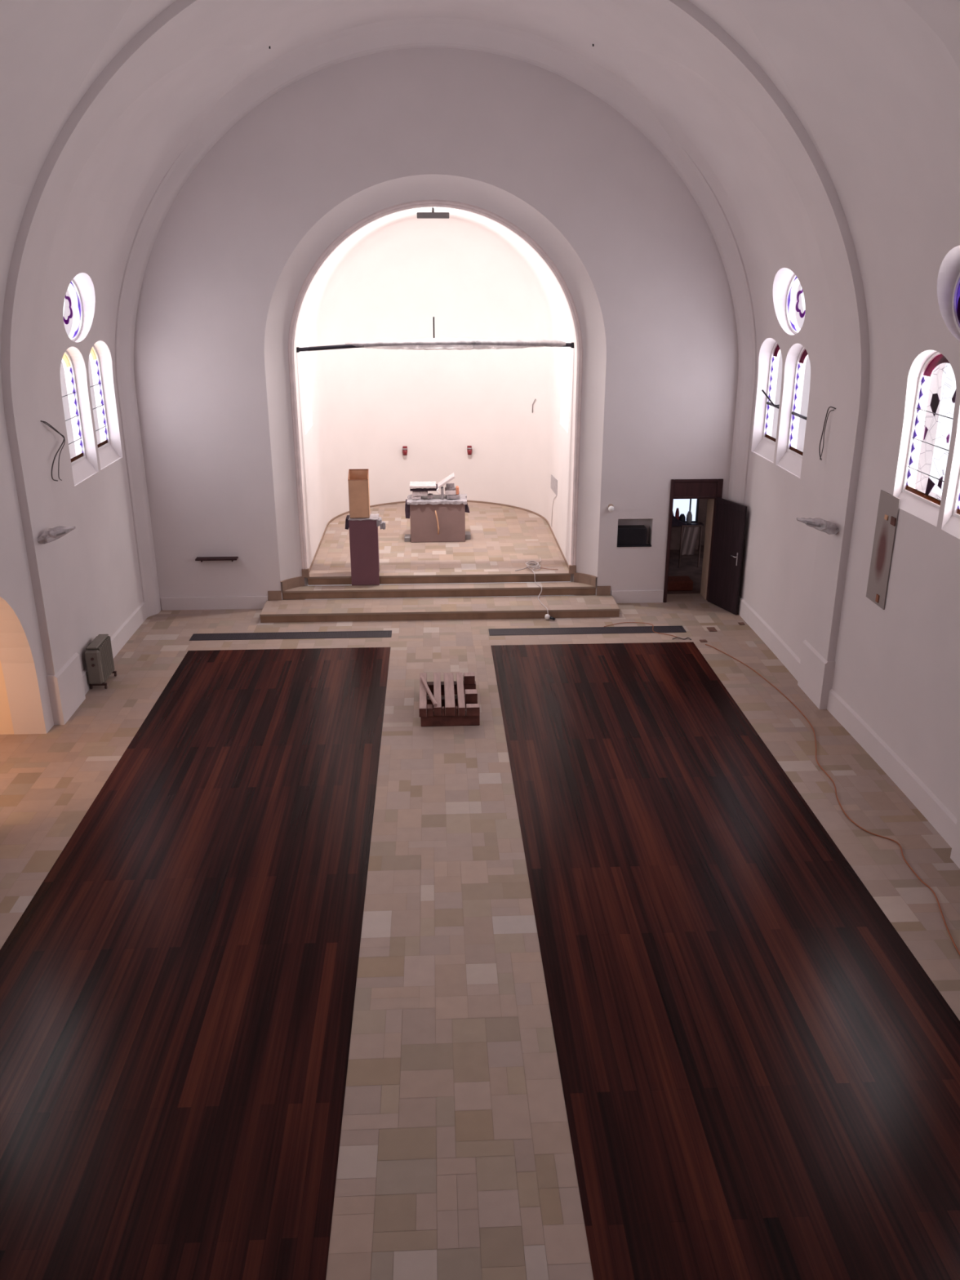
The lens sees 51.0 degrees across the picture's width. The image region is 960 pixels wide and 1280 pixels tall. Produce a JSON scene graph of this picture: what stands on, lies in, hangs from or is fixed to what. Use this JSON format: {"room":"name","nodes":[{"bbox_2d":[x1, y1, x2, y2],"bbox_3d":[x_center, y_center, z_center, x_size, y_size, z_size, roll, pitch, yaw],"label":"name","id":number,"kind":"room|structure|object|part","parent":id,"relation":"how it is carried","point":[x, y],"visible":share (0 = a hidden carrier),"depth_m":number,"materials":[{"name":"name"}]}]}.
{"room":"church","nodes":[
{"label":"church","id":0,"kind":"room"},
{"bbox_2d":[0,661,13,734],"bbox_3d":[-7.633,-0.209,13.245,2.505,3.400,0.125,-1,20,-3],"label":"wall","id":1,"kind":"structure","parent":0,"point":[6,722],"depth_m":13.68,"materials":[{"name":"paint"}]},
{"bbox_2d":[0,180,161,734],"bbox_3d":[-5.403,0.131,6.818,1.386,7.125,23.190,-1,20,-3],"label":"wall","id":2,"kind":"structure","parent":0,"point":[59,595],"depth_m":14.22,"materials":[{"name":"paint"}]},
{"bbox_2d":[40,420,64,481],"bbox_3d":[-5.874,-2.654,13.957,0.033,0.865,0.694,0,20,0],"label":"cable","id":3,"kind":"object","parent":2,"relation":"hanging from","point":[41,420],"visible":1,"depth_m":13.88,"materials":[{"name":"black rubber"}]},
{"bbox_2d":[42,421,65,480],"bbox_3d":[-5.875,-2.646,13.977,0.023,0.870,0.678,0,20,-1],"label":"cable","id":4,"kind":"object","parent":2,"relation":"hanging from","point":[42,421],"visible":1,"depth_m":14.05,"materials":[{"name":"black rubber"}]},
{"bbox_2d":[37,526,75,543],"bbox_3d":[-5.656,-1.410,13.492,0.422,0.218,0.406,-1,20,-3],"label":"bracket","id":5,"kind":"object","parent":2,"relation":"attached to","point":[51,535],"visible":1,"depth_m":13.37,"materials":[{"name":"grey stone"}]},
{"bbox_3d":[-5.681,-1.408,13.451,0.368,0.125,0.190,-1,20,-3],"label":"arm","id":6,"kind":"part","parent":5,"relation":"part of"},
{"bbox_2d":[60,351,85,465],"bbox_3d":[-6.229,-3.489,15.060,0.060,1.730,1.170,-1,20,-3],"label":"window","id":7,"kind":"structure","parent":2,"relation":"in","point":[81,456],"depth_m":15.55,"materials":[{"name":"white glass"}]},
{"bbox_2d":[62,280,83,341],"bbox_3d":[-6.146,-4.917,14.898,0.060,0.980,1.420,-1,20,-3],"label":"window","id":8,"kind":"structure","parent":2,"relation":"in","point":[77,332],"depth_m":15.38,"materials":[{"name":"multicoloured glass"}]},
{"bbox_2d":[45,601,146,724],"bbox_3d":[-6.119,0.060,16.087,0.400,0.760,4.570,-1,20,-3],"label":"baseboard","id":9,"kind":"structure","parent":2,"relation":"attached to","point":[66,691],"depth_m":14.48,"materials":[{"name":"paint"}]},
{"bbox_2d":[88,345,110,450],"bbox_3d":[-6.290,-3.933,16.259,0.060,1.730,1.170,-1,20,-3],"label":"window","id":10,"kind":"structure","parent":2,"relation":"in","point":[107,442],"depth_m":16.76,"materials":[{"name":"white glass"}]},
{"bbox_2d":[294,206,576,585],"bbox_3d":[-0.929,-5.540,21.249,5.740,7.030,6.760,-1,20,-3],"label":"wall","id":11,"kind":"structure","parent":0,"point":[358,408],"depth_m":23.11,"materials":[{"name":"paint"}]},
{"bbox_2d":[402,446,407,455],"bbox_3d":[-1.830,-4.617,24.559,0.128,0.200,0.174,-1,20,-3],"label":"candle holder","id":12,"kind":"object","parent":11,"relation":"attached to","point":[404,448],"visible":1,"depth_m":24.51,"materials":[{"name":"red glass"}]},
{"bbox_2d":[417,207,448,218],"bbox_3d":[-0.810,-7.369,17.367,0.560,0.175,0.125,-1,20,-3],"label":"lamp","id":13,"kind":"object","parent":11,"relation":"attached to","point":[433,215],"visible":1,"depth_m":17.32,"materials":[{"name":"grey metal"}]},
{"bbox_2d":[296,316,573,352],"bbox_3d":[-0.800,-5.527,18.197,5.040,0.605,0.202,-1,20,-3],"label":"beam","id":14,"kind":"structure","parent":11,"relation":"attached to","point":[427,344],"depth_m":18.20,"materials":[{"name":"metal"}]},
{"bbox_3d":[-0.833,-5.605,18.163,0.025,0.435,0.025,-1,20,-3],"label":"upright rod","id":15,"kind":"part","parent":14,"relation":"part of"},
{"bbox_2d":[309,500,568,571],"bbox_3d":[-0.922,-2.412,22.290,5.036,0.040,6.278,-1,20,-3],"label":"baseboard","id":16,"kind":"structure","parent":11,"relation":"attached to","point":[475,501],"depth_m":23.72,"materials":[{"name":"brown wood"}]},
{"bbox_2d":[466,445,471,454],"bbox_3d":[-0.256,-4.640,24.617,0.128,0.200,0.174,-1,20,-3],"label":"candle holder","id":17,"kind":"object","parent":11,"relation":"attached to","point":[468,447],"visible":1,"depth_m":24.57,"materials":[{"name":"red glass"}]},
{"bbox_2d":[550,474,557,495],"bbox_3d":[1.600,-3.373,21.784,0.011,0.390,1.100,-1,20,-3],"label":"wall plate","id":18,"kind":"object","parent":11,"relation":"attached to","point":[553,481],"visible":1,"depth_m":21.73,"materials":[{"name":"white plastic"}]},
{"bbox_2d":[133,47,738,608],"bbox_3d":[-0.705,-5.381,17.551,12.000,10.500,0.500,-1,20,-3],"label":"wall","id":19,"kind":"structure","parent":0,"point":[640,263],"depth_m":17.06,"materials":[{"name":"paint"}]},
{"bbox_2d":[160,595,267,610],"bbox_3d":[-4.949,-0.685,18.800,1.970,0.250,0.040,-1,20,-3],"label":"baseboard","id":20,"kind":"structure","parent":19,"relation":"attached to","point":[248,602],"depth_m":18.78,"materials":[{"name":"paint"}]},
{"bbox_2d":[195,556,238,562],"bbox_3d":[-4.822,-1.470,18.441,0.750,0.072,0.160,-1,20,-3],"label":"wall shelf","id":21,"kind":"object","parent":19,"relation":"attached to","point":[197,558],"visible":1,"depth_m":18.37,"materials":[{"name":"brown wood"}]},
{"bbox_2d":[267,568,309,600],"bbox_3d":[-3.570,-0.958,18.915,0.836,0.660,0.178,-13,24,-31],"label":"trim","id":22,"kind":"structure","parent":19,"relation":"attached to","point":[295,582],"depth_m":18.89,"materials":[{"name":"beige stone"}]},
{"bbox_2d":[288,200,582,568],"bbox_3d":[-0.771,-4.339,18.099,5.210,6.565,0.170,-1,20,-3],"label":"trim","id":23,"kind":"structure","parent":19,"relation":"attached to","point":[424,203],"depth_m":17.69,"materials":[{"name":"white paint"}]},
{"bbox_2d":[568,564,610,595],"bbox_3d":[2.064,-1.052,19.160,0.844,0.660,0.182,10,23,26],"label":"trim","id":24,"kind":"structure","parent":19,"relation":"attached to","point":[590,580],"depth_m":19.13,"materials":[{"name":"beige stone"}]},
{"bbox_2d":[608,503,614,511],"bbox_3d":[2.409,-2.421,18.472,0.114,0.133,0.122,-1,20,-3],"label":"wall spotlight","id":25,"kind":"object","parent":19,"relation":"attached to","point":[611,508],"visible":1,"depth_m":18.43,"materials":[{"name":"white plastic"}]},
{"bbox_2d":[617,524,651,546],"bbox_3d":[2.875,-1.950,18.868,0.650,0.345,0.290,-1,20,-3],"label":"box","id":26,"kind":"object","parent":19,"relation":"attached to","point":[628,535],"visible":0.91,"depth_m":18.76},
{"bbox_2d":[611,590,663,603],"bbox_3d":[2.992,-0.819,19.148,0.990,0.250,0.040,-1,20,-3],"label":"baseboard","id":27,"kind":"structure","parent":19,"relation":"attached to","point":[632,596],"depth_m":19.13,"materials":[{"name":"paint"}]},
{"bbox_2d":[662,479,746,614],"bbox_3d":[4.068,-1.741,18.568,0.963,2.360,1.384,-6,21,-16],"label":"door","id":28,"kind":"structure","parent":19,"relation":"in","point":[728,522],"depth_m":18.51,"materials":[{"name":"brown wood"}]},
{"bbox_3d":[3.973,-1.850,18.861,0.960,2.360,0.135,-1,20,-3],"label":"frame","id":29,"kind":"part","parent":28,"relation":"part of","materials":[{"name":"brown wood"}]},
{"bbox_3d":[3.953,-2.760,18.504,0.810,0.315,0.090,-1,20,-3],"label":"transom panel","id":30,"kind":"part","parent":28,"relation":"part of","materials":[{"name":"brown wood"}]},
{"bbox_3d":[4.604,-1.475,18.222,0.065,0.240,0.135,-8,22,-22],"label":"handle","id":31,"kind":"part","parent":28,"relation":"part of","materials":[{"name":"silver metal"}]},
{"bbox_2d":[309,502,568,573],"bbox_3d":[-0.919,-2.352,22.473,6.000,0.200,6.580,-1,20,-3],"label":"floor","id":32,"kind":"structure","parent":0,"point":[504,538],"depth_m":21.13,"materials":[{"name":"stone"}]},
{"bbox_2d":[404,493,471,542],"bbox_3d":[-0.915,-2.621,21.601,1.420,0.910,0.769,-1,20,-3],"label":"altar","id":33,"kind":"object","parent":32,"relation":"on","point":[436,519],"visible":0.85,"depth_m":21.30,"materials":[{"name":"grey stone"}]},
{"bbox_2d":[412,495,421,499],"bbox_3d":[-1.347,-3.060,21.377,0.196,0.066,0.413,-1,20,-3],"label":"parcel","id":34,"kind":"object","parent":33,"relation":"on","point":[418,496],"visible":0.59,"depth_m":21.19,"materials":[{"name":"white cardboard"}]},
{"bbox_2d":[412,490,427,496],"bbox_3d":[-1.272,-3.146,21.351,0.324,0.107,0.413,-1,20,-3],"label":"parcel","id":35,"kind":"object","parent":34,"relation":"on","point":[414,493],"visible":0.69,"depth_m":21.16,"materials":[{"name":"white cardboard"}]},
{"bbox_2d":[409,484,437,491],"bbox_3d":[-1.186,-3.231,21.339,0.583,0.050,0.470,-1,20,-3],"label":"flat board","id":36,"kind":"object","parent":35,"relation":"on","point":[436,488],"visible":0.48,"depth_m":21.12,"materials":[{"name":"wood"}]},
{"bbox_2d":[409,480,435,488],"bbox_3d":[-1.210,-3.288,21.316,0.566,0.058,0.525,-1,20,-3],"label":"sheet","id":37,"kind":"object","parent":36,"relation":"on","point":[415,485],"visible":1,"depth_m":21.16,"materials":[{"name":"white paper"}]},
{"bbox_2d":[437,472,454,488],"bbox_3d":[-0.717,-3.373,21.294,0.369,0.262,0.400,-1,20,-3],"label":"board","id":38,"kind":"object","parent":36,"relation":"on","point":[451,477],"visible":1,"depth_m":21.18,"materials":[{"name":"white wood"}]},
{"bbox_2d":[427,493,432,498],"bbox_3d":[-1.052,-3.051,21.318,0.110,0.091,0.163,-1,20,-3],"label":"block","id":39,"kind":"object","parent":33,"relation":"on","point":[430,495],"visible":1,"depth_m":21.25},
{"bbox_2d":[440,486,444,498],"bbox_3d":[-0.798,-3.110,21.264,0.057,0.238,0.130,-1,20,-3],"label":"support block","id":40,"kind":"object","parent":33,"relation":"on","point":[442,487],"visible":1,"depth_m":21.21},
{"bbox_2d":[446,491,459,498],"bbox_3d":[-0.575,-3.089,21.434,0.286,0.078,0.463,-1,20,-3],"label":"parcel","id":41,"kind":"object","parent":33,"relation":"on","point":[448,496],"visible":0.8,"depth_m":21.23,"materials":[{"name":"white cardboard"}]},
{"bbox_2d":[444,487,456,494],"bbox_3d":[-0.634,-3.176,21.414,0.235,0.095,0.432,-1,20,-3],"label":"parcel","id":42,"kind":"object","parent":41,"relation":"on","point":[446,491],"visible":0.84,"depth_m":21.22,"materials":[{"name":"white cardboard"}]},
{"bbox_2d":[445,483,454,489],"bbox_3d":[-0.632,-3.265,21.401,0.177,0.076,0.394,-1,20,-3],"label":"parcel","id":43,"kind":"object","parent":42,"relation":"on","point":[449,486],"visible":0.99,"depth_m":21.27,"materials":[{"name":"grey cardboard"}]},
{"bbox_2d":[455,485,458,494],"bbox_3d":[-0.480,-3.178,21.326,0.068,0.152,0.212,-1,20,-3],"label":"rag","id":44,"kind":"object","parent":41,"relation":"on","point":[456,486],"visible":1,"depth_m":21.24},
{"bbox_2d":[306,570,570,585],"bbox_3d":[-0.770,-1.190,19.292,5.020,0.170,0.200,-1,20,-3],"label":"step","id":45,"kind":"structure","parent":32,"relation":"on","point":[526,575],"depth_m":19.23,"materials":[{"name":"stone"}]},
{"bbox_2d":[525,557,541,569],"bbox_3d":[1.049,-1.542,19.811,0.298,0.136,0.954,1,20,4],"label":"cable coil","id":46,"kind":"object","parent":32,"relation":"on","point":[535,562],"visible":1,"depth_m":19.55,"materials":[{"name":"white plastic"}]},
{"bbox_2d":[0,545,959,1279],"bbox_3d":[-0.593,2.701,10.152,16.400,0.123,27.600,-1,20,-3],"label":"floor","id":47,"kind":"structure","parent":0,"point":[760,1074],"depth_m":9.15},
{"bbox_2d":[84,634,116,688],"bbox_3d":[-5.798,0.340,15.370,0.260,0.684,0.658,-1,20,-3],"label":"radiator","id":48,"kind":"object","parent":47,"relation":"on","point":[99,658],"visible":1,"depth_m":15.16,"materials":[{"name":"grey metal"}]},
{"bbox_2d":[189,630,391,640],"bbox_3d":[-3.267,-0.079,17.475,3.455,0.006,0.330,-1,20,-3],"label":"floor vent","id":49,"kind":"object","parent":47,"relation":"in","point":[383,633],"visible":1,"depth_m":17.48,"materials":[{"name":"grey"}]},
{"bbox_2d":[259,595,619,622],"bbox_3d":[-0.721,-0.581,18.612,6.507,0.160,0.838,-1,20,-3],"label":"step","id":50,"kind":"structure","parent":47,"relation":"on","point":[576,606],"depth_m":18.36,"materials":[{"name":"stone"}]},
{"bbox_2d":[281,582,595,599],"bbox_3d":[-0.757,-0.940,19.108,5.900,0.170,0.340,-1,20,-3],"label":"step","id":51,"kind":"structure","parent":50,"relation":"on","point":[525,588],"depth_m":19.00,"materials":[{"name":"stone"}]},
{"bbox_2d":[345,513,385,585],"bbox_3d":[-2.146,-1.717,19.088,0.752,1.292,0.464,-1,20,-3],"label":"lectern","id":52,"kind":"object","parent":51,"relation":"on","point":[363,532],"visible":0.84,"depth_m":18.88,"materials":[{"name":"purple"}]},
{"bbox_2d":[347,468,370,518],"bbox_3d":[-2.247,-2.722,18.715,0.366,0.855,0.324,-1,20,-3],"label":"cardboard box","id":53,"kind":"object","parent":52,"relation":"on","point":[357,479],"visible":1,"depth_m":18.62,"materials":[{"name":"brown cardboard"}]},
{"bbox_2d":[515,564,548,613],"bbox_3d":[0.952,-0.947,18.983,0.493,0.493,1.785,-1,20,-3],"label":"cable","id":54,"kind":"object","parent":50,"relation":"on","point":[531,565],"visible":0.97,"depth_m":19.07,"materials":[{"name":"white plastic"}]},
{"bbox_2d":[420,711,479,726],"bbox_3d":[-0.417,1.097,14.072,0.820,0.162,0.160,-1,20,-3],"label":"timber beam","id":55,"kind":"structure","parent":47,"relation":"on","point":[434,721],"depth_m":14.00,"materials":[{"name":"brown wood"}]},
{"bbox_2d":[418,672,426,716],"bbox_3d":[-0.819,0.780,14.498,0.105,0.133,1.304,-1,20,-3],"label":"timber beam","id":56,"kind":"structure","parent":55,"relation":"on","point":[423,693],"depth_m":14.17,"materials":[{"name":"brown wood"}]},
{"bbox_2d":[420,676,436,706],"bbox_3d":[-0.734,0.730,14.373,0.045,0.043,1.010,-5,21,-13],"label":"timber beam","id":57,"kind":"structure","parent":56,"relation":"on","point":[424,683],"depth_m":14.32,"materials":[{"name":"brown wood"}]},
{"bbox_2d":[426,704,433,716],"bbox_3d":[-0.693,0.978,13.976,0.085,0.123,0.150,-1,20,-3],"label":"timber beam","id":58,"kind":"structure","parent":55,"relation":"on","point":[429,707],"depth_m":13.91,"materials":[{"name":"brown wood"}]},
{"bbox_2d":[433,672,441,715],"bbox_3d":[-0.615,0.771,14.521,0.105,0.133,1.274,-1,20,-3],"label":"timber beam","id":59,"kind":"structure","parent":55,"relation":"on","point":[437,676],"depth_m":14.35,"materials":[{"name":"brown wood"}]},
{"bbox_2d":[441,706,444,715],"bbox_3d":[-0.509,0.988,13.963,0.040,0.113,0.080,-1,20,-3],"label":"timber beam","id":60,"kind":"structure","parent":55,"relation":"on","point":[442,707],"depth_m":13.93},
{"bbox_2d":[444,672,455,715],"bbox_3d":[-0.442,0.773,14.514,0.140,0.133,1.264,-1,20,-3],"label":"timber beam","id":61,"kind":"structure","parent":55,"relation":"on","point":[449,693],"depth_m":14.30,"materials":[{"name":"brown wood"}]},
{"bbox_2d":[455,706,457,715],"bbox_3d":[-0.322,0.985,13.971,0.035,0.113,0.080,-1,20,-3],"label":"timber beam","id":62,"kind":"structure","parent":55,"relation":"on","point":[456,707],"depth_m":13.94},
{"bbox_2d":[456,672,465,715],"bbox_3d":[-0.279,0.772,14.517,0.095,0.133,1.294,-1,20,-3],"label":"timber beam","id":63,"kind":"structure","parent":55,"relation":"on","point":[460,683],"depth_m":14.33,"materials":[{"name":"brown wood"}]},
{"bbox_2d":[466,703,479,715],"bbox_3d":[-0.097,0.971,13.980,0.185,0.133,0.134,-1,20,-3],"label":"timber beam","id":64,"kind":"structure","parent":55,"relation":"on","point":[472,709],"depth_m":13.93,"materials":[{"name":"brown wood"}]},
{"bbox_2d":[426,680,475,694],"bbox_3d":[-0.473,0.719,15.092,0.820,0.162,0.140,-1,20,-3],"label":"timber beam","id":65,"kind":"structure","parent":47,"relation":"on","point":[466,686],"depth_m":15.03,"materials":[{"name":"wood"}]},
{"bbox_2d":[463,672,475,684],"bbox_3d":[-0.161,0.574,15.052,0.165,0.133,0.144,-1,20,-3],"label":"timber beam","id":66,"kind":"structure","parent":65,"relation":"on","point":[468,677],"depth_m":14.99,"materials":[{"name":"brown wood"}]},
{"bbox_2d":[426,695,477,709],"bbox_3d":[-0.448,0.906,14.586,0.820,0.162,0.140,-1,20,-3],"label":"timber beam","id":67,"kind":"structure","parent":47,"relation":"on","point":[442,697],"depth_m":14.52,"materials":[{"name":"brown wood"}]},
{"bbox_2d":[465,688,477,702],"bbox_3d":[-0.126,0.799,14.444,0.175,0.133,0.164,-1,20,-3],"label":"timber beam","id":68,"kind":"structure","parent":67,"relation":"on","point":[471,695],"depth_m":14.38,"materials":[{"name":"brown wood"}]},
{"bbox_2d":[544,613,550,619],"bbox_3d":[1.228,-0.417,18.239,0.080,0.102,0.103,9,22,22],"label":"socket","id":69,"kind":"object","parent":47,"relation":"on","point":[547,616],"visible":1,"depth_m":18.21,"materials":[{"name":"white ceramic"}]},
{"bbox_2d":[488,625,686,635],"bbox_3d":[1.883,-0.166,17.701,3.455,0.006,0.330,-1,20,-3],"label":"floor vent","id":70,"kind":"object","parent":47,"relation":"in","point":[630,629],"visible":1,"depth_m":17.70,"materials":[{"name":"grey"}]},
{"bbox_2d":[604,622,680,639],"bbox_3d":[2.937,-0.211,17.798,1.399,0.016,0.514,10,22,24],"label":"power cable","id":71,"kind":"object","parent":47,"relation":"on","point":[623,622],"visible":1,"depth_m":17.94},
{"bbox_2d":[666,575,693,591],"bbox_3d":[3.885,-1.125,20.009,0.620,0.197,0.400,-1,20,-3],"label":"crate","id":72,"kind":"object","parent":47,"relation":"on","point":[685,583],"visible":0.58,"depth_m":19.84,"materials":[{"name":"wood"}]},
{"bbox_2d":[670,526,699,550],"bbox_3d":[4.426,-2.317,22.743,1.000,0.540,0.200,-1,20,-3],"label":"base cabinet","id":73,"kind":"object","parent":47,"relation":"on","point":[675,531],"visible":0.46,"depth_m":22.65,"materials":[{"name":"brown wood"}]},
{"bbox_2d":[671,515,697,526],"bbox_3d":[4.425,-2.745,22.601,1.000,0.360,0.130,-1,20,-3],"label":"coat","id":74,"kind":"object","parent":73,"relation":"on","point":[675,522],"visible":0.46,"depth_m":22.58,"materials":[{"name":"fabric"}]},
{"bbox_2d":[678,524,702,567],"bbox_3d":[4.445,-1.979,21.279,0.442,0.917,0.080,-1,20,-3],"label":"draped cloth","id":75,"kind":"object","parent":47,"relation":"on","point":[688,540],"visible":1,"depth_m":21.22,"materials":[{"name":"grey fabric"}]},
{"bbox_2d":[699,639,706,642],"bbox_3d":[3.817,0.015,17.203,0.120,0.012,0.100,-1,20,-3],"label":"chip","id":76,"kind":"object","parent":47,"relation":"on","point":[702,640],"visible":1,"depth_m":17.17,"materials":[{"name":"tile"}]},
{"bbox_2d":[706,626,716,631],"bbox_3d":[4.090,-0.188,17.750,0.140,0.012,0.200,-1,20,-3],"label":"chip","id":77,"kind":"object","parent":47,"relation":"on","point":[710,628],"visible":1,"depth_m":17.73,"materials":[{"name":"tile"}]},
{"bbox_2d":[705,644,959,955],"bbox_3d":[4.419,1.599,12.913,0.606,0.015,8.857,-1,20,-4],"label":"extension cord","id":78,"kind":"object","parent":47,"relation":"on","point":[846,815],"visible":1,"depth_m":11.59,"materials":[{"name":"plastic"}]},
{"bbox_2d":[0,0,959,228],"bbox_3d":[-0.155,-4.473,5.376,10.306,3.445,23.190,-1,20,-3],"label":"ceiling","id":79,"kind":"structure","parent":0,"point":[750,103],"depth_m":12.27,"materials":[{"name":"paint"}]},
{"bbox_2d":[697,498,707,545],"bbox_3d":[4.756,-3.616,22.706,4.200,3.200,0.200,-1,20,-3],"label":"wall","id":80,"kind":"structure","parent":0,"point":[702,509],"depth_m":22.90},
{"bbox_2d":[684,498,698,522],"bbox_3d":[4.534,-3.085,22.828,0.850,0.880,0.040,-1,20,-3],"label":"window","id":81,"kind":"structure","parent":80,"relation":"in","point":[697,500],"depth_m":22.87,"materials":[{"name":"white glass"}]},
{"bbox_2d":[684,522,703,525],"bbox_3d":[4.515,-2.626,22.863,1.100,0.035,0.170,-1,20,-3],"label":"window sill","id":82,"kind":"structure","parent":80,"relation":"attached to","point":[698,523],"depth_m":22.85,"materials":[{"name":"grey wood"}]},
{"bbox_2d":[675,507,679,519],"bbox_3d":[4.465,-2.812,22.797,0.099,0.360,0.099,-1,20,-3],"label":"vessel","id":83,"kind":"object","parent":82,"relation":"on","point":[677,513],"visible":0.62,"depth_m":22.75,"materials":[{"name":"red glass"}]},
{"bbox_2d":[679,513,685,522],"bbox_3d":[4.585,-2.748,22.826,0.158,0.220,0.158,-1,20,-3],"label":"vessel","id":84,"kind":"object","parent":82,"relation":"on","point":[682,517],"visible":0.76,"depth_m":22.77,"materials":[{"name":"metal"}]},
{"bbox_2d":[685,511,692,524],"bbox_3d":[4.745,-2.779,22.823,0.138,0.280,0.138,-1,20,-3],"label":"vessel","id":85,"kind":"object","parent":82,"relation":"on","point":[689,516],"visible":1,"depth_m":22.78,"materials":[{"name":"grey plastic"}]},
{"bbox_2d":[709,163,959,819],"bbox_3d":[5.099,-0.047,7.279,1.386,7.125,23.190,-1,20,-3],"label":"wall","id":86,"kind":"structure","parent":0,"point":[876,264],"depth_m":13.08,"materials":[{"name":"paint"}]},
{"bbox_2d":[762,342,780,444],"bbox_3d":[5.012,-4.143,16.802,0.067,1.730,1.170,-1,20,-3],"label":"window","id":87,"kind":"structure","parent":86,"relation":"in","point":[775,349],"depth_m":17.29,"materials":[{"name":"white glass"}]},
{"bbox_2d":[761,389,779,406],"bbox_3d":[4.885,-4.040,16.827,0.087,0.242,0.496,-15,25,-34],"label":"stay","id":88,"kind":"object","parent":87,"relation":"attached to","point":[762,390],"visible":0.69,"depth_m":16.86,"materials":[{"name":"grey metal"}]},
{"bbox_2d":[786,274,805,333],"bbox_3d":[4.958,-5.186,15.430,0.060,0.980,1.420,-1,20,-3],"label":"window","id":89,"kind":"structure","parent":86,"relation":"in","point":[794,278],"depth_m":15.91,"materials":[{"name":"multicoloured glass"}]},
{"bbox_2d":[786,346,808,458],"bbox_3d":[5.072,-3.699,15.602,0.067,1.730,1.170,-1,20,-3],"label":"window","id":90,"kind":"structure","parent":86,"relation":"in","point":[802,354],"depth_m":16.07,"materials":[{"name":"white glass"}]},
{"bbox_2d":[796,517,839,534],"bbox_3d":[4.665,-1.580,13.938,0.522,0.214,0.377,-1,20,-3],"label":"wall lamp","id":91,"kind":"object","parent":86,"relation":"attached to","point":[830,528],"visible":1,"depth_m":13.83,"materials":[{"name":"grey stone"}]},
{"bbox_3d":[4.697,-1.585,13.906,0.460,0.127,0.190,-1,20,-3],"label":"arm","id":92,"kind":"part","parent":91,"relation":"part of"},
{"bbox_2d":[819,408,834,459],"bbox_3d":[4.870,-2.883,14.145,0.022,0.738,0.248,-3,20,-7],"label":"cable","id":93,"kind":"object","parent":86,"relation":"attached to","point":[833,409],"visible":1,"depth_m":14.21,"materials":[{"name":"black rubber"}]},
{"bbox_2d":[818,406,835,460],"bbox_3d":[4.874,-2.900,14.158,0.020,0.769,0.378,-2,20,-5],"label":"cable","id":94,"kind":"object","parent":86,"relation":"attached to","point":[829,406],"visible":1,"depth_m":14.27,"materials":[{"name":"black rubber"}]},
{"bbox_2d":[737,595,956,847],"bbox_3d":[5.122,0.540,14.768,0.465,0.760,8.430,-1,20,-3],"label":"baseboard","id":95,"kind":"structure","parent":86,"relation":"attached to","point":[933,810],"depth_m":13.99,"materials":[{"name":"paint"}]},
{"bbox_2d":[866,489,900,609],"bbox_3d":[5.090,-1.143,12.749,0.028,1.420,0.540,-1,20,-3],"label":"plaque","id":96,"kind":"object","parent":86,"relation":"attached to","point":[889,504],"visible":1,"depth_m":12.73,"materials":[{"name":"cardboard"}]},
{"bbox_2d":[902,351,955,508],"bbox_3d":[5.273,-2.443,11.594,0.060,1.730,1.170,-1,20,-3],"label":"window","id":97,"kind":"structure","parent":86,"relation":"in","point":[936,358],"depth_m":11.87,"materials":[{"name":"white glass"}]},
{"bbox_2d":[950,806,959,868],"bbox_3d":[5.299,2.146,10.434,0.385,0.760,0.740,-1,20,-3],"label":"baseboard","id":98,"kind":"structure","parent":86,"relation":"attached to","point":[955,852],"depth_m":10.74,"materials":[{"name":"paint"}]},
{"bbox_2d":[951,272,959,333],"bbox_3d":[5.211,-3.519,10.295,0.060,0.980,1.420,-1,20,-3],"label":"window","id":99,"kind":"structure","parent":86,"relation":"in","point":[956,295],"depth_m":10.91,"materials":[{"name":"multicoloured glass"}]},
{"bbox_3d":[5.211,-3.519,10.295,0.008,0.910,1.350,-1,20,-3],"label":"pane","id":100,"kind":"part","parent":99,"relation":"part of","materials":[{"name":"purple glass"}]},
{"bbox_2d":[952,471,959,518],"bbox_3d":[5.333,-1.999,10.395,0.060,1.730,1.170,-1,20,-3],"label":"window","id":101,"kind":"structure","parent":86,"relation":"in","point":[956,512],"depth_m":11.15,"materials":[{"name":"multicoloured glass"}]},
{"bbox_3d":[5.333,-1.999,10.395,0.008,1.660,1.100,-1,20,-3],"label":"pane","id":102,"kind":"part","parent":101,"relation":"part of","materials":[{"name":"clear glass"}]}
]}

